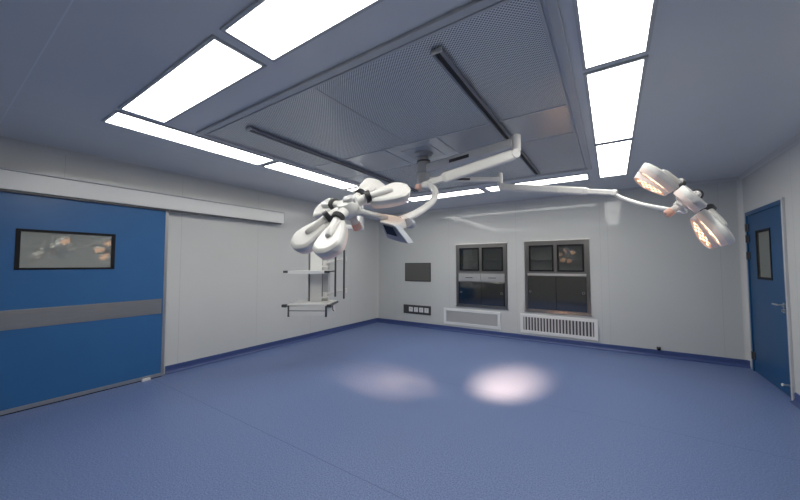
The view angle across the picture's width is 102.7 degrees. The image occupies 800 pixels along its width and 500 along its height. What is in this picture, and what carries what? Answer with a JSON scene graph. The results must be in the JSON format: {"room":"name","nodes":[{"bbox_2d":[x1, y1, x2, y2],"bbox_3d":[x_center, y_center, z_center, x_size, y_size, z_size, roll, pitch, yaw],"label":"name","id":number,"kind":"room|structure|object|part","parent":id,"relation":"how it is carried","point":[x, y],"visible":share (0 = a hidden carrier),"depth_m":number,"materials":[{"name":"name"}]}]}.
{"room":"operating room","nodes":[
{"label":"operating room","id":0,"kind":"room"},
{"bbox_2d":[0,142,375,373],"bbox_3d":[-2.738,0.343,5.331,0.120,2.805,7.590,-2,-3,33],"label":"wall","id":1,"kind":"structure","parent":0,"point":[227,287],"depth_m":5.22,"materials":[{"name":"paint"}]},
{"bbox_2d":[0,167,284,224],"bbox_3d":[-3.358,-0.661,4.199,0.139,0.238,4.245,-2,-3,33],"label":"door track cover","id":2,"kind":"object","parent":1,"relation":"attached to","point":[11,180],"visible":1,"depth_m":3.96,"materials":[{"name":"white metal"}]},
{"bbox_2d":[0,191,168,415],"bbox_3d":[-3.742,0.537,3.566,0.080,2.260,1.955,-2,-3,33],"label":"door","id":3,"kind":"structure","parent":2,"relation":"attached to","point":[83,284],"depth_m":3.64,"materials":[{"name":"blue metal"}]},
{"bbox_2d":[0,136,319,204],"bbox_3d":[-2.669,-1.035,5.347,0.050,0.050,7.590,-2,-3,33],"label":"trim","id":4,"kind":"structure","parent":1,"relation":"attached to","point":[2,138],"depth_m":4.17,"materials":[{"name":"grey paint"}]},
{"bbox_2d":[165,318,377,374],"bbox_3d":[-1.891,1.742,6.388,0.057,0.105,4.790,-2,-3,33],"label":"baseboard","id":5,"kind":"structure","parent":1,"relation":"attached to","point":[182,366],"depth_m":5.50,"materials":[{"name":"blue plastic"}]},
{"bbox_2d":[0,322,799,499],"bbox_3d":[0.152,1.704,3.357,7.045,0.100,7.830,-2,-3,33],"label":"floor","id":6,"kind":"structure","parent":0,"point":[375,411],"depth_m":2.90,"materials":[{"name":"blue plastic"}]},
{"bbox_2d":[0,0,799,213],"bbox_3d":[0.149,-1.187,3.489,7.045,0.122,7.830,-2,-3,33],"label":"ceiling","id":7,"kind":"structure","parent":0,"point":[721,91],"depth_m":2.40,"materials":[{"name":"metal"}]},
{"bbox_2d":[102,110,274,164],"bbox_3d":[-2.121,-1.142,3.431,0.358,0.012,1.536,-2,-3,33],"label":"ceiling light panel","id":8,"kind":"object","parent":7,"relation":"attached to","point":[118,118],"visible":1,"depth_m":3.23,"materials":[{"name":"grey paint"}]},
{"bbox_2d":[118,34,266,122],"bbox_3d":[-1.603,-1.190,2.373,1.524,0.012,0.341,-2,-3,33],"label":"ceiling light panel","id":9,"kind":"object","parent":7,"relation":"attached to","point":[214,65],"visible":1,"depth_m":2.25,"materials":[{"name":"grey paint"}]},
{"bbox_2d":[220,0,383,61],"bbox_3d":[-0.265,-1.232,1.489,1.523,0.012,0.341,-2,-3,33],"label":"ceiling light panel","id":10,"kind":"object","parent":7,"relation":"attached to","point":[274,29],"visible":1,"depth_m":1.71,"materials":[{"name":"grey paint"}]},
{"bbox_3d":[-0.912,-1.151,3.309,1.496,0.008,1.296,-2,-3,33],"label":"perforated plate","id":11,"kind":"part","parent":7,"relation":"part of","materials":[{"name":"metal"}]},
{"bbox_2d":[262,161,358,188],"bbox_3d":[-1.246,-1.083,4.753,0.358,0.012,1.531,-2,-3,33],"label":"ceiling light panel","id":12,"kind":"object","parent":7,"relation":"attached to","point":[280,166],"visible":0.96,"depth_m":4.59,"materials":[{"name":"grey paint"}]},
{"bbox_2d":[281,189,363,316],"bbox_3d":[-1.143,-0.042,5.147,1.119,2.056,1.103,0,-3,2],"label":"pendant","id":13,"kind":"object","parent":7,"relation":"hanging from","point":[318,303],"visible":0.83,"depth_m":4.93,"materials":[{"name":"white metal"}]},
{"bbox_3d":[-1.337,0.840,4.609,0.525,0.061,0.013,0,-3,2],"label":"drawer","id":14,"kind":"part","parent":13,"relation":"part of","materials":[{"name":"white metal"}]},
{"bbox_3d":[-1.337,0.913,4.606,0.525,0.061,0.013,0,-3,2],"label":"drawer","id":15,"kind":"part","parent":13,"relation":"part of","materials":[{"name":"white metal"}]},
{"bbox_2d":[288,270,331,273],"bbox_3d":[-1.369,0.339,4.931,0.550,0.046,0.460,0,-3,2],"label":"shelf","id":16,"kind":"object","parent":13,"relation":"attached to","point":[293,271],"depth_m":4.70,"materials":[{"name":"white metal"}]},
{"bbox_2d":[287,300,336,305],"bbox_3d":[-1.327,0.803,4.886,0.595,0.022,0.565,0,-3,2],"label":"shelf","id":17,"kind":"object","parent":13,"relation":"on","point":[300,302],"depth_m":4.69,"materials":[{"name":"white metal"}]},
{"bbox_3d":[-1.327,0.889,4.884,0.555,0.147,0.540,0,-3,2],"label":"drawer","id":18,"kind":"part","parent":13,"relation":"part of","materials":[{"name":"white metal"}]},
{"bbox_3d":[-1.002,0.812,4.829,0.070,0.042,0.555,0,-3,2],"label":"rail","id":19,"kind":"part","parent":13,"relation":"part of","materials":[{"name":"grey plastic"}]},
{"bbox_3d":[-1.017,0.668,4.950,0.396,0.153,0.072,0,-3,2],"label":"pole arm","id":20,"kind":"part","parent":13,"relation":"part of","materials":[{"name":"white metal"}]},
{"bbox_3d":[-1.017,0.185,4.950,0.396,0.161,0.072,0,-3,2],"label":"pole arm","id":21,"kind":"part","parent":13,"relation":"part of","materials":[{"name":"white metal"}]},
{"bbox_3d":[-1.022,-0.388,5.346,0.907,0.080,0.110,2,-3,-35],"label":"swing arm","id":22,"kind":"part","parent":13,"relation":"part of","materials":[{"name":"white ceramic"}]},
{"bbox_2d":[246,126,418,191],"bbox_3d":[-0.565,-1.082,4.305,0.074,0.030,3.114,-2,-3,33],"label":"rail","id":23,"kind":"object","parent":7,"relation":"attached to","point":[250,129],"visible":1,"depth_m":3.65,"materials":[{"name":"silver metal"}]},
{"bbox_3d":[-0.504,-1.110,4.224,1.166,0.008,0.638,-2,-3,33],"label":"plain plate","id":24,"kind":"part","parent":7,"relation":"part of","materials":[{"name":"silver metal"}]},
{"bbox_3d":[0.199,-1.076,4.988,1.496,0.008,1.371,-2,-3,33],"label":"perforated plate","id":25,"kind":"part","parent":7,"relation":"part of","materials":[{"name":"metal"}]},
{"bbox_3d":[0.266,-1.134,3.715,0.638,0.008,0.638,-2,-3,33],"label":"plain plate","id":26,"kind":"part","parent":7,"relation":"part of","materials":[{"name":"silver metal"}]},
{"bbox_2d":[401,145,444,161],"bbox_3d":[0.275,-1.075,3.724,0.380,0.109,0.380,-2,-3,33],"label":"ceiling mount","id":27,"kind":"object","parent":7,"relation":"attached to","point":[423,153],"depth_m":3.66,"materials":[{"name":"grey metal"}]},
{"bbox_2d":[290,134,734,259],"bbox_3d":[0.962,-0.504,2.460,2.692,1.180,2.940,-2,-3,33],"label":"lamp","id":28,"kind":"object","parent":27,"relation":"hanging from","point":[327,236],"depth_m":1.98,"materials":[{"name":"white plastic"}]},
{"bbox_3d":[-0.267,-0.171,1.877,0.072,0.120,0.114,-2,-3,33],"label":"sterile handle","id":29,"kind":"part","parent":28,"relation":"part of","materials":[{"name":"plastic"}]},
{"bbox_3d":[0.059,-0.164,1.980,0.060,0.062,0.062,-1,-3,19],"label":"knob","id":30,"kind":"part","parent":28,"relation":"part of","materials":[{"name":"grey plastic"}]},
{"bbox_3d":[0.737,-0.813,3.711,0.805,0.066,0.060,0,-3,0],"label":"extension arm","id":31,"kind":"part","parent":28,"relation":"part of","materials":[{"name":"white metal"}]},
{"bbox_3d":[0.692,-0.965,3.336,1.016,0.127,0.085,-2,-4,43],"label":"extension arm","id":32,"kind":"part","parent":28,"relation":"part of","materials":[{"name":"white metal"}]},
{"bbox_3d":[0.663,-0.739,2.870,0.862,0.366,0.085,0,-3,-9],"label":"spring arm","id":33,"kind":"part","parent":28,"relation":"part of","materials":[{"name":"white metal"}]},
{"bbox_3d":[1.534,-0.627,3.289,0.080,0.310,1.114,2,-4,-43],"label":"spring arm","id":34,"kind":"part","parent":28,"relation":"part of","materials":[{"name":"white metal"}]},
{"bbox_3d":[1.302,-0.444,2.972,0.913,0.955,2.534,2,-3,-37],"label":"surgical lamp","id":35,"kind":"part","parent":28,"relation":"part of","materials":[{"name":"white plastic"}]},
{"bbox_3d":[1.809,-0.272,2.108,0.121,0.112,0.072,-2,-3,33],"label":"sterile handle","id":36,"kind":"part","parent":28,"relation":"part of","materials":[{"name":"plastic"}]},
{"bbox_3d":[0.358,-1.190,2.470,1.506,0.008,1.296,-2,-3,33],"label":"perforated plate","id":37,"kind":"part","parent":7,"relation":"part of","materials":[{"name":"metal"}]},
{"bbox_2d":[409,188,485,200],"bbox_3d":[0.808,-1.027,6.017,1.524,0.012,0.341,-2,-3,33],"label":"ceiling light panel","id":38,"kind":"object","parent":7,"relation":"attached to","point":[475,190],"visible":0.8,"depth_m":5.92,"materials":[{"name":"grey paint"}]},
{"bbox_2d":[430,46,540,175],"bbox_3d":[1.086,-1.132,3.232,0.074,0.030,3.164,-2,-3,33],"label":"rail","id":39,"kind":"object","parent":7,"relation":"attached to","point":[438,54],"visible":0.98,"depth_m":2.40,"materials":[{"name":"silver metal"}]},
{"bbox_3d":[1.041,-1.158,3.203,1.176,0.008,0.638,-2,-3,33],"label":"plain plate","id":40,"kind":"part","parent":7,"relation":"part of","materials":[{"name":"silver metal"}]},
{"bbox_3d":[1.470,-1.115,4.149,1.506,0.008,1.371,-2,-3,33],"label":"perforated plate","id":41,"kind":"part","parent":7,"relation":"part of","materials":[{"name":"metal"}]},
{"bbox_2d":[484,173,589,191],"bbox_3d":[2.147,-1.069,5.133,1.523,0.012,0.341,-2,-3,33],"label":"ceiling light panel","id":42,"kind":"object","parent":7,"relation":"attached to","point":[584,176],"visible":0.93,"depth_m":4.94,"materials":[{"name":"grey paint"}]},
{"bbox_2d":[594,138,633,177],"bbox_3d":[2.698,-1.119,4.051,0.353,0.012,1.539,-2,-3,33],"label":"ceiling light panel","id":43,"kind":"object","parent":7,"relation":"attached to","point":[612,158],"visible":1,"depth_m":3.88,"materials":[{"name":"grey paint"}]},
{"bbox_2d":[572,0,657,70],"bbox_3d":[0.946,-1.237,1.404,0.353,0.012,1.536,-2,-3,33],"label":"ceiling light panel","id":44,"kind":"object","parent":7,"relation":"attached to","point":[608,31],"visible":1,"depth_m":1.76,"materials":[{"name":"grey paint"}]},
{"bbox_2d":[583,55,648,144],"bbox_3d":[1.822,-1.178,2.727,0.353,0.012,1.531,-2,-3,33],"label":"ceiling light panel","id":45,"kind":"object","parent":7,"relation":"attached to","point":[613,92],"visible":1,"depth_m":2.48,"materials":[{"name":"grey paint"}]},
{"bbox_2d":[379,180,744,359],"bbox_3d":[2.276,0.397,6.636,7.045,2.805,0.120,-2,-3,33],"label":"wall","id":46,"kind":"structure","parent":0,"point":[654,284],"depth_m":5.57,"materials":[{"name":"paint"}]},
{"bbox_2d":[376,220,378,317],"bbox_3d":[-0.588,0.429,8.428,0.050,2.700,0.050,-2,-3,33],"label":"trim","id":47,"kind":"structure","parent":46,"relation":"attached to","point":[377,221],"depth_m":8.43,"materials":[{"name":"grey paint"}]},
{"bbox_2d":[404,304,430,314],"bbox_3d":[0.407,1.444,7.742,0.763,0.213,0.020,-2,-3,33],"label":"power outlet","id":48,"kind":"object","parent":46,"relation":"attached to","point":[412,309],"visible":1,"depth_m":7.72,"materials":[{"name":"grey plastic"}]},
{"bbox_2d":[405,263,430,281],"bbox_3d":[0.428,0.538,7.772,0.722,0.450,0.014,-2,-3,33],"label":"wall screen","id":49,"kind":"object","parent":46,"relation":"attached to","point":[421,272],"visible":1,"depth_m":7.75,"materials":[{"name":"grey"}]},
{"bbox_2d":[444,308,500,329],"bbox_3d":[1.544,1.486,6.989,1.288,0.363,0.018,-2,-3,33],"label":"air vent","id":50,"kind":"object","parent":46,"relation":"in","point":[464,317],"visible":1,"depth_m":6.95,"materials":[{"name":"white metal"}]},
{"bbox_2d":[455,242,508,309],"bbox_3d":[1.830,0.553,7.042,1.159,1.391,0.403,-2,-3,33],"label":"upper cabinet","id":51,"kind":"object","parent":46,"relation":"attached to","point":[481,268],"visible":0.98,"depth_m":6.95,"materials":[{"name":"silver metal"}]},
{"bbox_3d":[1.530,0.213,7.067,0.505,0.564,0.026,-2,-3,33],"label":"glass door","id":52,"kind":"part","parent":51,"relation":"part of","materials":[{"name":"glass"}]},
{"bbox_3d":[1.532,0.602,7.051,0.503,0.162,0.034,-2,-3,33],"label":"drawer","id":53,"kind":"part","parent":51,"relation":"part of","materials":[{"name":"silver metal"}]},
{"bbox_3d":[1.546,0.947,7.026,0.498,0.485,0.025,-2,-3,33],"label":"door","id":54,"kind":"part","parent":51,"relation":"part of","materials":[{"name":"black glass"}]},
{"bbox_3d":[1.735,-0.139,6.931,1.159,0.019,0.026,-2,-3,33],"label":"trim","id":55,"kind":"part","parent":51,"relation":"part of","materials":[{"name":"silver metal"}]},
{"bbox_3d":[1.747,0.593,6.914,1.023,0.204,0.046,-2,-3,33],"label":"cross rail","id":56,"kind":"part","parent":51,"relation":"part of","materials":[{"name":"metal"}]},
{"bbox_3d":[1.954,0.934,6.758,0.476,0.485,0.023,-2,-3,33],"label":"door","id":57,"kind":"part","parent":51,"relation":"part of","materials":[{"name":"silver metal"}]},
{"bbox_3d":[1.957,0.199,6.786,0.505,0.564,0.026,-2,-3,33],"label":"glass door","id":58,"kind":"part","parent":51,"relation":"part of","materials":[{"name":"glass"}]},
{"bbox_3d":[1.958,0.589,6.769,0.503,0.162,0.034,-2,-3,33],"label":"drawer","id":59,"kind":"part","parent":51,"relation":"part of","materials":[{"name":"silver metal"}]},
{"bbox_2d":[523,238,591,315],"bbox_3d":[3.061,0.511,6.240,1.151,1.403,0.386,-2,-3,33],"label":"upper cabinet","id":60,"kind":"object","parent":46,"relation":"attached to","point":[557,272],"visible":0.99,"depth_m":6.15,"materials":[{"name":"silver metal"}]},
{"bbox_3d":[2.757,0.169,6.257,0.501,0.574,0.026,-2,-3,33],"label":"glass door","id":61,"kind":"part","parent":60,"relation":"part of","materials":[{"name":"glass"}]},
{"bbox_3d":[2.760,0.830,6.227,0.503,0.648,0.025,-2,-3,33],"label":"door","id":62,"kind":"part","parent":60,"relation":"part of","materials":[{"name":"black metal"}]},
{"bbox_3d":[2.961,-0.187,6.122,1.151,0.019,0.026,-2,-3,33],"label":"trim","id":63,"kind":"part","parent":60,"relation":"part of","materials":[{"name":"silver metal"}]},
{"bbox_2d":[531,258,581,259],"bbox_3d":[3.074,0.173,6.276,1.091,0.014,0.313,-2,-3,33],"label":"shelf","id":64,"kind":"object","parent":60,"relation":"attached to","point":[531,258],"depth_m":6.28,"materials":[{"name":"metal"}]},
{"bbox_3d":[2.971,0.470,6.106,1.015,0.040,0.052,-2,-3,33],"label":"cross rail","id":65,"kind":"part","parent":60,"relation":"part of","materials":[{"name":"silver metal"}]},
{"bbox_3d":[3.180,0.156,5.978,0.501,0.574,0.026,-2,-3,33],"label":"glass door","id":66,"kind":"part","parent":60,"relation":"part of","materials":[{"name":"glass"}]},
{"bbox_3d":[3.183,0.817,5.949,0.498,0.648,0.023,-2,-3,33],"label":"door","id":67,"kind":"part","parent":60,"relation":"part of","materials":[{"name":"black metal"}]},
{"bbox_2d":[520,313,597,340],"bbox_3d":[2.965,1.441,6.051,1.324,0.375,0.018,-2,-3,33],"label":"air vent","id":68,"kind":"object","parent":46,"relation":"in","point":[570,327],"visible":1,"depth_m":6.02,"materials":[{"name":"white metal"}]},
{"bbox_2d":[377,318,750,367],"bbox_3d":[2.229,1.742,6.501,6.805,0.105,0.057,-2,-3,33],"label":"baseboard","id":69,"kind":"structure","parent":46,"relation":"attached to","point":[742,363],"depth_m":5.74,"materials":[{"name":"blue plastic"}]},
{"bbox_2d":[388,176,739,215],"bbox_3d":[2.228,-0.982,6.628,6.805,0.050,0.050,-2,-3,33],"label":"trim","id":70,"kind":"structure","parent":46,"relation":"attached to","point":[736,177],"depth_m":6.20,"materials":[{"name":"grey paint"}]},
{"bbox_2d":[736,178,750,360],"bbox_3d":[5.047,0.254,4.707,0.050,2.700,0.050,-2,-3,33],"label":"trim","id":71,"kind":"structure","parent":46,"relation":"attached to","point":[745,312],"depth_m":4.71,"materials":[{"name":"grey paint"}]},
{"bbox_2d":[742,141,799,394],"bbox_3d":[3.038,0.163,1.516,0.120,2.805,7.590,-2,-3,33],"label":"wall","id":72,"kind":"structure","parent":0,"point":[779,177],"depth_m":3.52,"materials":[{"name":"paint"}]},
{"bbox_2d":[738,132,799,178],"bbox_3d":[2.966,-1.211,1.625,0.050,0.050,7.590,-2,-3,33],"label":"trim","id":73,"kind":"structure","parent":72,"relation":"attached to","point":[796,138],"depth_m":3.78,"materials":[{"name":"grey paint"}]},
{"bbox_2d":[745,197,794,400],"bbox_3d":[4.670,0.555,4.054,0.156,2.250,1.250,-2,-3,33],"label":"door","id":74,"kind":"structure","parent":72,"relation":"in","point":[772,358],"depth_m":3.98,"materials":[{"name":"blue metal"}]},
{"bbox_3d":[4.701,0.559,4.052,0.102,2.240,1.220,-2,-3,33],"label":"frame","id":75,"kind":"part","parent":74,"relation":"part of","materials":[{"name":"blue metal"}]},
{"bbox_3d":[4.408,0.668,3.727,0.062,0.117,0.176,-2,-3,33],"label":"lever handle","id":76,"kind":"part","parent":74,"relation":"part of","materials":[{"name":"silver metal"}]},
{"bbox_2d":[789,392,799,408],"bbox_3d":[2.580,1.488,0.920,0.057,0.105,6.190,-2,-3,33],"label":"baseboard","id":77,"kind":"structure","parent":72,"relation":"attached to","point":[796,402],"depth_m":3.43,"materials":[{"name":"blue plastic"}]}
]}

